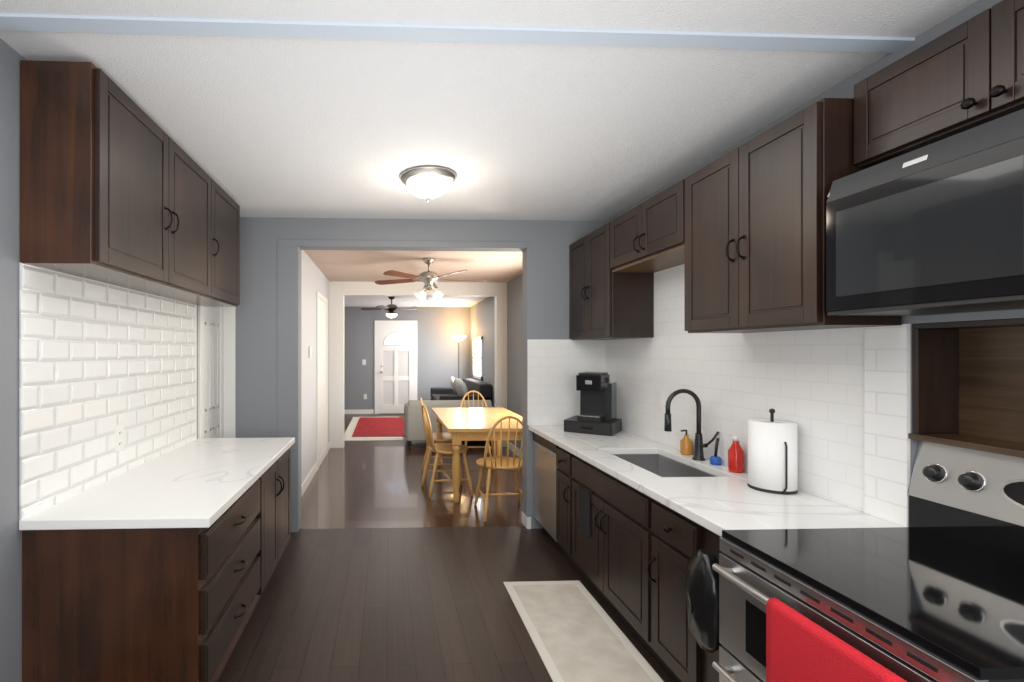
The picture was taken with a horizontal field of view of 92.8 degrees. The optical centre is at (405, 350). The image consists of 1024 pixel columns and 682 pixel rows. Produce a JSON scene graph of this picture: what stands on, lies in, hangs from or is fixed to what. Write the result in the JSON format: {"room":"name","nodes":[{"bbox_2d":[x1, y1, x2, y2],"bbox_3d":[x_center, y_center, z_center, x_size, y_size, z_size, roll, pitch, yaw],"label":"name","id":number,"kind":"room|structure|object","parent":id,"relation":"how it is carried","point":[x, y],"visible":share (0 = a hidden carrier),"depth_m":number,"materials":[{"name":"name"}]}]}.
{"room":"kitchen","nodes":[
{"label":"kitchen","id":0,"kind":"room"},
{"bbox_2d":[0,38,26,681],"bbox_3d":[-1.392,0.185,1.068,0.150,2.430,5.443,0,0,-2],"label":"wall","id":1,"kind":"structure","parent":0,"point":[10,592],"depth_m":1.61,"materials":[{"name":"grey paint"}]},
{"bbox_2d":[19,262,196,519],"bbox_3d":[-1.362,0.140,2.406,0.009,0.891,1.515,0,0,-2],"label":"tile backsplash","id":2,"kind":"structure","parent":1,"relation":"attached to","point":[99,362],"depth_m":2.05,"materials":[{"name":"white tile"}]},
{"bbox_2d":[115,424,123,451],"bbox_3d":[-1.351,0.410,2.249,0.006,0.120,0.070,0,0,-2],"label":"electrical outlet","id":3,"kind":"object","parent":2,"relation":"attached to","point":[119,437],"visible":1,"depth_m":2.24,"materials":[{"name":"white plastic"}]},
{"bbox_2d":[20,60,219,299],"bbox_3d":[-1.228,-0.656,2.221,0.261,0.703,1.135,0,0,-2],"label":"upper cabinet","id":4,"kind":"object","parent":1,"relation":"attached to","point":[119,187],"depth_m":1.74,"materials":[{"name":"brown wood"}]},
{"bbox_2d":[177,187,239,306],"bbox_3d":[-1.258,-0.656,2.983,0.261,0.703,0.601,0,0,-2],"label":"upper cabinet","id":5,"kind":"object","parent":1,"relation":"attached to","point":[229,209],"depth_m":3.06,"materials":[{"name":"brown wood"}]},
{"bbox_2d":[197,305,223,437],"bbox_3d":[-1.395,0.340,3.421,0.022,2.120,0.456,0,0,-2],"label":"door frame","id":6,"kind":"structure","parent":1,"relation":"attached to","point":[210,372],"depth_m":3.39,"materials":[{"name":"white wood"}]},
{"bbox_2d":[301,250,329,484],"bbox_3d":[-1.114,0.185,5.332,0.150,2.430,3.057,0,0,-2],"label":"wall","id":7,"kind":"structure","parent":0,"point":[314,279],"depth_m":5.09,"materials":[{"name":"grey paint"}]},
{"bbox_2d":[308,346,311,357],"bbox_3d":[-1.016,0.010,5.054,0.021,0.120,0.080,0,0,-2],"label":"switch","id":8,"kind":"object","parent":7,"relation":"attached to","point":[309,351],"visible":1,"depth_m":5.02,"materials":[{"name":"white plastic"}]},
{"bbox_2d":[301,441,329,496],"bbox_3d":[-1.033,1.350,5.335,0.012,0.100,3.057,0,0,-2],"label":"baseboard","id":9,"kind":"structure","parent":7,"relation":"attached to","point":[307,480],"depth_m":5.22,"materials":[{"name":"white"}]},
{"bbox_2d":[316,291,327,470],"bbox_3d":[-1.056,0.350,6.023,0.020,2.100,0.920,0,0,-2],"label":"door frame","id":10,"kind":"structure","parent":7,"relation":"attached to","point":[321,372],"depth_m":5.97,"materials":[{"name":"white wood"}]},
{"bbox_2d":[344,307,469,413],"bbox_3d":[-1.091,0.185,10.641,5.350,2.430,0.150,0,0,-2],"label":"wall","id":11,"kind":"structure","parent":0,"point":[437,350],"depth_m":10.62,"materials":[{"name":"grey paint"}]},
{"bbox_2d":[344,409,373,413],"bbox_3d":[-2.162,1.350,10.518,2.900,0.100,0.012,0,0,-2],"label":"baseboard","id":12,"kind":"structure","parent":11,"relation":"attached to","point":[367,411],"depth_m":10.56,"materials":[{"name":"white wood"}]},
{"bbox_2d":[375,320,416,413],"bbox_3d":[-0.217,0.362,10.553,0.950,2.075,0.089,0,0,-2],"label":"door","id":13,"kind":"structure","parent":11,"relation":"attached to","point":[395,366],"depth_m":10.58,"materials":[{"name":"white wood"}]},
{"bbox_2d":[330,281,506,447],"bbox_3d":[-0.872,0.185,6.946,5.200,2.430,0.150,0,0,-2],"label":"wall","id":14,"kind":"structure","parent":0,"point":[339,291],"depth_m":6.89,"materials":[{"name":"white paint"}]},
{"bbox_2d":[236,217,605,531],"bbox_3d":[0.158,0.185,3.787,3.458,2.430,0.130,0,0,-2],"label":"wall","id":15,"kind":"structure","parent":0,"point":[545,283],"depth_m":3.71,"materials":[{"name":"grey paint"}]},
{"bbox_2d":[224,240,530,531],"bbox_3d":[-0.219,0.271,3.772,2.405,2.258,0.154,0,0,-2],"label":"trim","id":16,"kind":"structure","parent":15,"relation":"attached to","point":[287,338],"depth_m":3.67,"materials":[{"name":"grey paint"}]},
{"bbox_2d":[217,414,674,681],"bbox_3d":[-0.787,1.430,4.573,5.584,0.060,12.400,0,0,-2],"label":"floor","id":17,"kind":"structure","parent":0,"point":[423,604],"depth_m":2.91,"materials":[{"name":"brown wood"}]},
{"bbox_2d":[22,473,266,681],"bbox_3d":[-1.040,1.010,2.083,0.625,0.781,0.825,0,0,-2],"label":"base cabinet","id":18,"kind":"object","parent":17,"relation":"on","point":[161,568],"depth_m":1.68,"materials":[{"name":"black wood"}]},
{"bbox_2d":[19,437,294,532],"bbox_3d":[-1.042,0.602,2.433,0.648,0.035,1.555,0,0,-2],"label":"countertop","id":19,"kind":"structure","parent":18,"relation":"on","point":[191,485],"depth_m":1.98,"materials":[{"name":"white stone"}]},
{"bbox_2d":[267,445,291,582],"bbox_3d":[-1.069,1.010,2.818,0.625,0.781,0.766,0,0,-2],"label":"base cabinet","id":20,"kind":"object","parent":17,"relation":"on","point":[278,477],"depth_m":2.82,"materials":[{"name":"black wood"}]},
{"bbox_2d":[344,417,402,440],"bbox_3d":[-0.577,1.397,8.759,0.970,0.006,2.650,0,0,-2],"label":"mat","id":21,"kind":"object","parent":17,"relation":"on","point":[349,432],"visible":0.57,"depth_m":7.67,"materials":[{"name":"beige fabric"}]},
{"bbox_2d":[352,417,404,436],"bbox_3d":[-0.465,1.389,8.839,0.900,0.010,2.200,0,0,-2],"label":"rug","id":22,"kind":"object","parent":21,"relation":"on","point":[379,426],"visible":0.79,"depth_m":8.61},
{"bbox_2d":[420,398,451,478],"bbox_3d":[0.397,0.966,5.380,0.476,0.873,0.459,0,0,-2],"label":"dining chair","id":23,"kind":"object","parent":17,"relation":"on","point":[442,437],"visible":0.44,"depth_m":5.28,"materials":[{"name":"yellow wood"}]},
{"bbox_2d":[421,404,472,497],"bbox_3d":[0.403,0.966,4.758,0.483,0.874,0.463,0,0,-2],"label":"dining chair","id":24,"kind":"object","parent":17,"relation":"on","point":[441,448],"visible":0.92,"depth_m":4.63,"materials":[{"name":"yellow wood"}]},
{"bbox_2d":[404,400,492,446],"bbox_3d":[0.632,1.061,7.270,1.290,0.678,0.800,0,0,-2],"label":"loveseat","id":25,"kind":"object","parent":17,"relation":"on","point":[413,426],"visible":0.5,"depth_m":6.86,"materials":[{"name":"grey fabric"}]},
{"bbox_2d":[451,336,465,377],"bbox_3d":[1.140,0.537,10.272,0.330,1.724,0.330,0,0,-2],"label":"floor lamp","id":26,"kind":"object","parent":17,"relation":"on","point":[458,338],"visible":0.56,"depth_m":10.24,"materials":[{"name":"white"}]},
{"bbox_2d":[430,377,491,402],"bbox_3d":[1.015,0.911,9.247,0.910,0.817,1.900,0,0,-2],"label":"sofa","id":27,"kind":"object","parent":17,"relation":"on","point":[459,389],"visible":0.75,"depth_m":8.68,"materials":[{"name":"grey"}]},
{"bbox_2d":[450,377,459,394],"bbox_3d":[1.001,0.710,9.746,0.160,0.460,0.500,-20,-1,3],"label":"cushion","id":28,"kind":"object","parent":27,"relation":"on","point":[453,391],"depth_m":9.66,"materials":[{"name":"grey fabric"}]},
{"bbox_2d":[454,378,468,399],"bbox_3d":[1.020,0.700,8.746,0.160,0.500,0.540,-21,6,-16],"label":"cushion","id":29,"kind":"object","parent":27,"relation":"on","point":[460,386],"depth_m":8.62,"materials":[{"name":"grey fabric"}]},
{"bbox_2d":[460,390,493,462],"bbox_3d":[0.910,0.966,6.160,0.460,0.874,0.462,0,0,-2],"label":"dining chair","id":30,"kind":"object","parent":17,"relation":"on","point":[491,446],"visible":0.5,"depth_m":6.34,"materials":[{"name":"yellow wood"}]},
{"bbox_2d":[432,407,521,502],"bbox_3d":[0.800,1.052,5.135,0.900,0.695,1.600,0,0,-2],"label":"dining table","id":31,"kind":"object","parent":17,"relation":"on","point":[468,424],"visible":0.58,"depth_m":4.56,"materials":[{"name":"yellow wood"}]},
{"bbox_2d":[474,416,521,521],"bbox_3d":[0.840,0.966,4.116,0.460,0.874,0.462,0,0,-2],"label":"dining chair","id":32,"kind":"object","parent":17,"relation":"on","point":[501,462],"visible":0.75,"depth_m":3.97,"materials":[{"name":"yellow wood"}]},
{"bbox_2d":[533,433,592,538],"bbox_3d":[1.302,1.012,3.502,0.587,0.775,0.521,0,0,-2],"label":"dishwasher","id":33,"kind":"object","parent":17,"relation":"on","point":[546,455],"depth_m":3.42,"materials":[{"name":"silver metal"}]},
{"bbox_2d":[529,425,903,536],"bbox_3d":[1.318,0.640,2.665,0.620,0.110,2.198,0,0,-2],"label":"countertop","id":34,"kind":"structure","parent":33,"relation":"on","point":[599,451],"depth_m":2.08,"materials":[{"name":"white stone"}]},
{"bbox_2d":[564,372,621,435],"bbox_3d":[1.391,0.372,3.511,0.330,0.425,0.418,0,0,36],"label":"coffee maker","id":35,"kind":"object","parent":34,"relation":"on","point":[597,415],"visible":1,"depth_m":3.40,"materials":[{"name":"black plastic"}]},
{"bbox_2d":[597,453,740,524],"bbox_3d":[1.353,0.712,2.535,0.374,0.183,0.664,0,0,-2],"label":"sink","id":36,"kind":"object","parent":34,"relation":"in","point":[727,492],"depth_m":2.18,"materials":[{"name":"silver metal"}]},
{"bbox_2d":[680,430,692,454],"bbox_3d":[1.586,0.514,2.694,0.060,0.140,0.060,0,0,-2],"label":"soap bottle","id":37,"kind":"object","parent":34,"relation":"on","point":[686,444],"visible":1,"depth_m":2.68,"materials":[{"name":"orange plastic"}]},
{"bbox_2d":[664,389,718,460],"bbox_3d":[1.507,0.394,2.526,0.232,0.381,0.130,0,0,-2],"label":"faucet","id":38,"kind":"object","parent":34,"relation":"on","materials":[{"name":"black metal"}]},
{"bbox_2d":[710,438,721,464],"bbox_3d":[1.595,0.516,2.454,0.051,0.136,0.052,0,0,-2],"label":"dish brush","id":39,"kind":"object","parent":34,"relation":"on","point":[715,459],"visible":1,"depth_m":2.45,"materials":[{"name":"blue plastic"}]},
{"bbox_2d":[728,436,743,472],"bbox_3d":[1.596,0.498,2.304,0.063,0.172,0.064,0,0,-2],"label":"bottle","id":40,"kind":"object","parent":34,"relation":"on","point":[735,458],"visible":1,"depth_m":2.28,"materials":[{"name":"red plastic"}]},
{"bbox_2d":[747,409,797,494],"bbox_3d":[1.555,0.414,2.015,0.170,0.340,0.184,0,0,-2],"label":"paper towel holder","id":41,"kind":"object","parent":34,"relation":"on","point":[772,455],"visible":1,"depth_m":1.96,"materials":[{"name":"black"}]},
{"bbox_2d":[553,469,596,547],"bbox_3d":[1.311,1.107,3.066,0.604,0.585,0.335,0,0,-2],"label":"base cabinet","id":42,"kind":"object","parent":17,"relation":"on","point":[557,473],"depth_m":3.16,"materials":[{"name":"black wood"}]},
{"bbox_2d":[503,580,663,681],"bbox_3d":[0.846,1.396,2.240,0.465,0.007,1.290,0,0,-2],"label":"kitchen mat","id":43,"kind":"object","parent":17,"relation":"on","point":[576,633],"visible":1,"depth_m":2.33,"materials":[{"name":"beige fabric"}]},
{"bbox_2d":[561,477,700,632],"bbox_3d":[1.332,1.107,2.515,0.604,0.585,1.003,0,0,-2],"label":"base cabinet","id":44,"kind":"object","parent":17,"relation":"on","point":[633,525],"depth_m":2.52,"materials":[{"name":"black wood"}]},
{"bbox_2d":[633,529,722,681],"bbox_3d":[1.358,1.107,1.869,0.604,0.585,0.540,0,0,-2],"label":"base cabinet","id":45,"kind":"object","parent":17,"relation":"on","point":[676,585],"depth_m":1.86,"materials":[{"name":"black wood"}]},
{"bbox_2d":[712,440,1023,681],"bbox_3d":[1.359,0.847,1.224,0.796,1.107,0.675,0,0,-2],"label":"stove","id":46,"kind":"object","parent":17,"relation":"on","point":[933,591],"visible":0.98,"depth_m":1.27,"materials":[{"name":"black"}]},
{"bbox_2d":[765,597,914,681],"bbox_3d":[0.988,0.870,1.112,0.047,0.423,0.320,0,0,-2],"label":"towel","id":47,"kind":"object","parent":46,"relation":"hanging from","point":[798,649],"depth_m":1.15,"materials":[{"name":"red fabric"}]},
{"bbox_2d":[470,297,494,406],"bbox_3d":[1.579,0.185,8.893,0.150,2.430,3.550,0,0,-2],"label":"wall","id":48,"kind":"structure","parent":0,"point":[482,317],"depth_m":8.88,"materials":[{"name":"grey paint"}]},
{"bbox_2d":[473,336,482,379],"bbox_3d":[1.457,0.140,9.674,0.030,0.840,0.940,0,0,-2],"label":"window","id":49,"kind":"structure","parent":48,"relation":"in","point":[477,357],"depth_m":9.63,"materials":[{"name":"white glass"}]},
{"bbox_2d":[0,0,977,306],"bbox_3d":[-0.787,-1.055,4.573,5.584,0.150,12.400,0,0,-2],"label":"ceiling","id":50,"kind":"structure","parent":0,"point":[284,127],"depth_m":1.94,"materials":[{"name":"white paint"}]},
{"bbox_2d":[361,296,418,317],"bbox_3d":[-0.282,-0.786,8.565,1.055,0.388,1.062,0,0,-2],"label":"room ceiling fan","id":51,"kind":"object","parent":50,"relation":"hanging from","point":[391,308],"visible":0.98,"depth_m":8.49,"materials":[{"name":"brown metal"}]},
{"bbox_2d":[400,166,455,201],"bbox_3d":[0.131,-0.953,2.807,0.332,0.154,0.332,0,0,-2],"label":"kitchen ceiling light","id":52,"kind":"object","parent":50,"relation":"attached to","point":[427,182],"visible":1,"depth_m":2.71,"materials":[{"name":"white glass"}]},
{"bbox_2d":[375,257,486,300],"bbox_3d":[0.278,-0.775,5.192,1.246,0.449,1.248,0,0,-2],"label":"ceiling fan","id":53,"kind":"object","parent":50,"relation":"hanging from","point":[428,278],"visible":1,"depth_m":5.11,"materials":[{"name":"silver metal"}]},
{"bbox_2d":[0,13,914,52],"bbox_3d":[0.170,-1.025,1.540,3.008,0.010,0.065,0,0,-2],"label":"ceiling beam","id":54,"kind":"structure","parent":50,"relation":"attached to","point":[291,29],"depth_m":1.53,"materials":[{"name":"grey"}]},
{"bbox_2d":[507,0,1023,481],"bbox_3d":[1.779,0.185,2.721,0.300,2.430,8.500,0,0,-2],"label":"wall","id":55,"kind":"structure","parent":0,"point":[844,88],"depth_m":1.81,"materials":[{"name":"grey paint"}]},
{"bbox_2d":[506,440,521,458],"bbox_3d":[1.533,1.350,5.435,0.012,0.100,3.057,0,0,-2],"label":"baseboard","id":56,"kind":"structure","parent":55,"relation":"attached to","point":[511,446],"depth_m":6.56,"materials":[{"name":"white"}]},
{"bbox_2d":[569,222,652,339],"bbox_3d":[1.445,-0.464,3.420,0.291,0.757,0.682,0,0,-2],"label":"upper cabinet","id":57,"kind":"object","parent":55,"relation":"attached to","point":[603,305],"depth_m":3.18,"materials":[{"name":"brown wood"}]},
{"bbox_2d":[609,181,680,273],"bbox_3d":[1.474,-0.681,2.695,0.291,0.323,0.770,0,0,-2],"label":"upper cabinet","id":58,"kind":"object","parent":55,"relation":"attached to","point":[645,239],"depth_m":2.66,"materials":[{"name":"brown wood"}]},
{"bbox_2d":[527,264,909,526],"bbox_3d":[1.315,0.032,2.665,0.629,1.104,2.199,0,0,-2],"label":"tile backsplash","id":59,"kind":"structure","parent":55,"relation":"attached to","point":[840,397],"depth_m":2.16,"materials":[{"name":"white tile"}]},
{"bbox_2d":[677,98,901,332],"bbox_3d":[1.503,-0.464,1.950,0.291,0.757,0.720,0,0,-2],"label":"upper cabinet","id":60,"kind":"object","parent":55,"relation":"attached to","point":[739,232],"depth_m":1.79,"materials":[{"name":"brown wood"}]},
{"bbox_2d":[826,109,1023,315],"bbox_3d":[1.506,-0.330,1.204,0.359,0.432,0.670,0,0,-2],"label":"microwave","id":61,"kind":"object","parent":55,"relation":"attached to","point":[936,228],"visible":1,"depth_m":1.23,"materials":[{"name":"black plastic"}]},
{"bbox_2d":[854,0,1023,167],"bbox_3d":[1.577,-0.750,1.226,0.215,0.280,0.728,0,0,-2],"label":"upper cabinet","id":62,"kind":"object","parent":55,"relation":"attached to","point":[966,75],"visible":0.98,"depth_m":1.32,"materials":[{"name":"brown wood"}]},
{"bbox_2d":[909,318,1023,457],"bbox_3d":[1.760,0.100,1.240,0.171,0.380,0.680,0,0,-2],"label":"niche shelf","id":63,"kind":"object","parent":55,"relation":"attached to","point":[968,384],"visible":1,"depth_m":1.52,"materials":[{"name":"brown wood"}]}
]}

